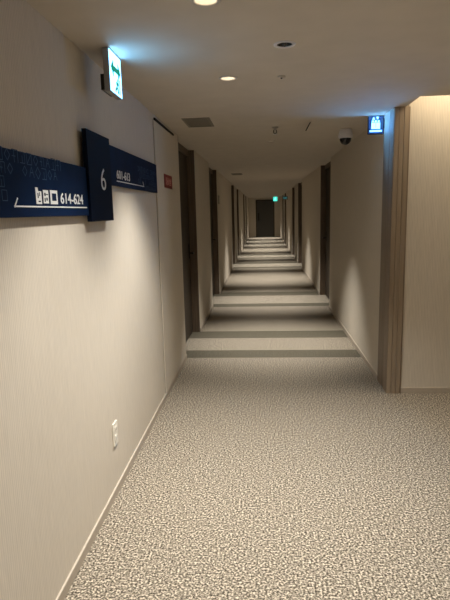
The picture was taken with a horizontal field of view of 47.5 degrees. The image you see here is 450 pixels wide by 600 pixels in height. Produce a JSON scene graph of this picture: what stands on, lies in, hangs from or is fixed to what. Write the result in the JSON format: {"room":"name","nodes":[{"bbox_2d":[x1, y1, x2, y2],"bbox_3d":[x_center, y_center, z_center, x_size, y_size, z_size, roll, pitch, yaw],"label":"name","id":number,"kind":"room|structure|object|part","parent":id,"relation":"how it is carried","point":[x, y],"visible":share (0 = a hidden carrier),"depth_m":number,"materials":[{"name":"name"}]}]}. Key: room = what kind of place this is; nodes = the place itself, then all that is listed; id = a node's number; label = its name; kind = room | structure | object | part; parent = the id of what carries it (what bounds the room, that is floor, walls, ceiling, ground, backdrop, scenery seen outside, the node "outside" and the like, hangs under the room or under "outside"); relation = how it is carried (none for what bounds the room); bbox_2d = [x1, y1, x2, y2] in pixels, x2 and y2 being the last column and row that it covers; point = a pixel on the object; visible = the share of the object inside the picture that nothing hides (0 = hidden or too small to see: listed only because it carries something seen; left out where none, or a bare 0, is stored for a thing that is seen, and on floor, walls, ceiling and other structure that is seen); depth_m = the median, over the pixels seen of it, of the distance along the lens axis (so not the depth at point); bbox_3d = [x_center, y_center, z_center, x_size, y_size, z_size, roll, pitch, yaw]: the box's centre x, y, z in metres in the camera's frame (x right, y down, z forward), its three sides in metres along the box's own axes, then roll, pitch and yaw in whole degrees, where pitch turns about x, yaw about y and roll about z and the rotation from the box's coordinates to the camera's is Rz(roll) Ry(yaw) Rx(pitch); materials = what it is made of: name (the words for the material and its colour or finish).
{"room":"hotel corridor","nodes":[
{"label":"hotel corridor","id":0,"kind":"room"},
{"bbox_2d":[0,0,248,599],"bbox_3d":[0.032,-1.935,13.502,0.250,2.312,34.400,-1,10,4],"label":"wall","id":1,"kind":"structure","parent":0,"point":[81,333],"depth_m":2.20,"materials":[{"name":"beige paint"}]},
{"bbox_2d":[0,128,156,221],"bbox_3d":[-0.643,-0.591,2.460,0.049,0.421,3.025,-1,10,5],"label":"sign","id":2,"kind":"object","parent":1,"relation":"attached to","point":[31,185],"visible":1,"depth_m":2.18,"materials":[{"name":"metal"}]},
{"bbox_3d":[-0.697,-0.382,1.680,0.018,0.218,1.412,-1,10,4],"label":"panel","id":3,"kind":"part","parent":2,"relation":"part of","materials":[{"name":"blue plastic"}]},
{"bbox_3d":[-0.625,-0.604,2.531,0.022,0.421,0.357,-1,10,4],"label":"number panel","id":4,"kind":"part","parent":2,"relation":"part of","materials":[{"name":"blue plastic"}]},
{"bbox_3d":[-0.579,-0.823,3.308,0.018,0.211,1.270,-1,10,4],"label":"panel","id":5,"kind":"part","parent":2,"relation":"part of","materials":[{"name":"blue plastic"}]},
{"bbox_2d":[112,420,117,446],"bbox_3d":[-0.610,0.743,2.845,0.012,0.132,0.077,-1,10,4],"label":"wall outlet","id":6,"kind":"object","parent":1,"relation":"attached to","point":[114,425],"visible":1,"depth_m":2.83,"materials":[{"name":"beige plastic"}]},
{"bbox_2d":[56,237,248,599],"bbox_3d":[0.189,-0.823,13.685,0.008,0.050,34.400,-1,10,4],"label":"baseboard","id":7,"kind":"structure","parent":1,"relation":"attached to","point":[64,590],"depth_m":2.79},
{"bbox_2d":[153,117,185,392],"bbox_3d":[-0.485,-0.409,4.679,0.012,2.232,1.122,-1,10,4],"label":"door","id":8,"kind":"structure","parent":1,"relation":"in","point":[165,143],"depth_m":4.56,"materials":[{"name":"beige paper"}]},
{"bbox_2d":[164,174,171,188],"bbox_3d":[-0.500,-1.045,4.513,0.005,0.114,0.370,-1,10,4],"label":"sign","id":9,"kind":"object","parent":8,"relation":"attached to","point":[167,179],"visible":1,"depth_m":4.47,"materials":[{"name":"red plastic"}]},
{"bbox_2d":[178,142,199,341],"bbox_3d":[-0.466,-0.613,5.932,0.127,2.310,1.260,-1,10,4],"label":"door","id":10,"kind":"structure","parent":1,"relation":"in","point":[186,157],"depth_m":6.38,"materials":[{"name":"brown wood"}]},
{"bbox_2d":[209,168,219,294],"bbox_3d":[-0.246,-1.137,8.929,0.127,2.310,1.380,-1,10,4],"label":"door","id":11,"kind":"structure","parent":1,"relation":"in","point":[212,173],"depth_m":9.52,"materials":[{"name":"brown wood"}]},
{"bbox_2d":[231,185,234,262],"bbox_3d":[0.175,-2.136,14.647,0.127,2.310,1.300,-1,10,4],"label":"door","id":12,"kind":"structure","parent":1,"relation":"in","point":[232,186],"depth_m":15.26,"materials":[{"name":"brown wood"}]},
{"bbox_2d":[237,189,239,254],"bbox_3d":[0.383,-2.631,17.477,0.127,2.310,1.300,-1,10,4],"label":"door","id":13,"kind":"structure","parent":1,"relation":"in","point":[237,189],"depth_m":18.08,"materials":[{"name":"brown wood"}]},
{"bbox_2d":[243,195,244,244],"bbox_3d":[0.807,-3.639,23.249,0.127,2.310,1.250,-1,10,4],"label":"door","id":14,"kind":"structure","parent":1,"relation":"in","point":[243,195],"depth_m":23.84,"materials":[{"name":"brown wood"}]},
{"bbox_2d":[25,0,449,197],"bbox_3d":[2.639,-3.182,13.194,5.850,0.120,34.600,-1,10,4],"label":"ceiling","id":15,"kind":"structure","parent":0,"point":[349,62],"depth_m":2.72,"materials":[{"name":"paint"}]},
{"bbox_2d":[100,47,121,99],"bbox_3d":[-0.552,-1.086,2.460,0.055,0.194,0.201,-1,10,4],"label":"exit sign","id":16,"kind":"object","parent":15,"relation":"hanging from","point":[111,85],"visible":1,"depth_m":2.40,"materials":[{"name":"plastic"}]},
{"bbox_2d":[181,117,213,127],"bbox_3d":[-0.228,-1.524,4.392,0.230,0.006,0.430,-1,10,4],"label":"ceiling vent","id":17,"kind":"object","parent":15,"relation":"in","point":[190,122],"visible":1,"depth_m":4.37,"materials":[{"name":"grey metal"}]},
{"bbox_2d":[190,0,220,6],"bbox_3d":[-0.071,-1.113,1.861,0.114,0.046,0.114,-1,10,4],"label":"recessed light","id":18,"kind":"object","parent":15,"relation":"in","point":[200,3],"visible":1,"depth_m":1.90,"materials":[{"name":"white"}]},
{"bbox_2d":[218,76,237,80],"bbox_3d":[0.017,-1.300,2.957,0.114,0.038,0.114,-1,10,4],"label":"recessed light","id":19,"kind":"object","parent":15,"relation":"in","point":[222,78],"visible":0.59,"depth_m":2.99,"materials":[{"name":"white"}]},
{"bbox_2d":[274,41,295,47],"bbox_3d":[0.278,-1.201,2.378,0.104,0.042,0.104,-1,10,4],"label":"emergency light","id":20,"kind":"object","parent":15,"relation":"attached to","point":[281,44],"visible":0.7,"depth_m":2.38,"materials":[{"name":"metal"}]},
{"bbox_2d":[338,128,352,144],"bbox_3d":[1.175,-1.588,4.980,0.140,0.148,0.140,-1,10,4],"label":"dome camera","id":21,"kind":"object","parent":15,"relation":"attached to","point":[345,135],"visible":1,"depth_m":4.93,"materials":[{"name":"white plastic"}]},
{"bbox_2d":[64,237,449,599],"bbox_3d":[2.699,-0.797,13.606,5.850,0.100,34.600,-1,10,4],"label":"floor","id":22,"kind":"structure","parent":0,"point":[275,464],"depth_m":3.03,"materials":[{"name":"carpet"}]},
{"bbox_2d":[248,197,279,236],"bbox_3d":[2.292,-4.918,30.422,2.600,2.312,0.200,-1,10,4],"label":"wall","id":23,"kind":"structure","parent":0,"point":[251,201],"depth_m":30.31,"materials":[{"name":"beige paint"}]},
{"bbox_2d":[256,199,274,236],"bbox_3d":[2.382,-4.834,30.281,1.100,2.190,0.091,-1,10,4],"label":"door","id":24,"kind":"structure","parent":23,"relation":"in","point":[265,219],"depth_m":30.31,"materials":[{"name":"brown wood"}]},
{"bbox_2d":[280,129,383,372],"bbox_3d":[2.439,-2.662,17.351,0.250,2.312,26.239,-1,10,4],"label":"wall","id":25,"kind":"structure","parent":0,"point":[356,183],"depth_m":5.96,"materials":[{"name":"beige paint"}]},
{"bbox_2d":[285,193,285,243],"bbox_3d":[2.803,-3.664,23.098,0.127,2.310,1.250,-1,10,4],"label":"door","id":26,"kind":"structure","parent":25,"relation":"in","point":[285,193],"depth_m":23.69,"materials":[{"name":"brown wood"}]},
{"bbox_2d":[292,188,294,254],"bbox_3d":[2.372,-2.638,17.227,0.127,2.310,1.300,-1,10,4],"label":"door","id":27,"kind":"structure","parent":25,"relation":"in","point":[293,211],"depth_m":17.86,"materials":[{"name":"brown wood"}]},
{"bbox_2d":[298,182,301,262],"bbox_3d":[2.150,-2.110,14.206,0.127,2.310,1.450,-1,10,4],"label":"door","id":28,"kind":"structure","parent":25,"relation":"in","point":[299,184],"depth_m":14.88,"materials":[{"name":"brown wood"}]},
{"bbox_2d":[320,161,330,298],"bbox_3d":[1.733,-1.120,8.542,0.127,2.310,1.380,-1,10,4],"label":"door","id":29,"kind":"structure","parent":25,"relation":"in","point":[325,169],"depth_m":9.09,"materials":[{"name":"brown wood"}]},
{"bbox_2d":[280,236,376,378],"bbox_3d":[2.339,-1.546,17.554,0.008,0.050,26.238,-1,10,4],"label":"baseboard","id":30,"kind":"structure","parent":25,"relation":"attached to","point":[366,361],"depth_m":6.19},
{"bbox_2d":[367,116,383,134],"bbox_3d":[1.272,-1.471,4.295,0.138,0.147,0.025,-1,10,4],"label":"sign","id":31,"kind":"object","parent":25,"relation":"attached to","point":[375,123],"visible":1,"depth_m":4.29,"materials":[{"name":"blue plastic"}]},
{"bbox_2d":[401,95,449,386],"bbox_3d":[3.181,-0.595,4.094,3.460,2.720,0.250,-1,10,4],"label":"wall","id":32,"kind":"structure","parent":0,"point":[426,311],"depth_m":4.11,"materials":[{"name":"beige paint"}]},
{"bbox_2d":[377,105,410,393],"bbox_3d":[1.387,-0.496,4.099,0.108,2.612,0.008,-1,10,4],"label":"trim","id":33,"kind":"structure","parent":32,"relation":"attached to","point":[401,123],"depth_m":4.11,"materials":[{"name":"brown wood"}]},
{"bbox_2d":[401,387,449,392],"bbox_3d":[3.205,0.742,4.194,3.460,0.050,0.008,-1,10,4],"label":"baseboard","id":34,"kind":"structure","parent":32,"relation":"attached to","point":[403,389],"depth_m":4.30,"materials":[{"name":"beige wood"}]}
]}

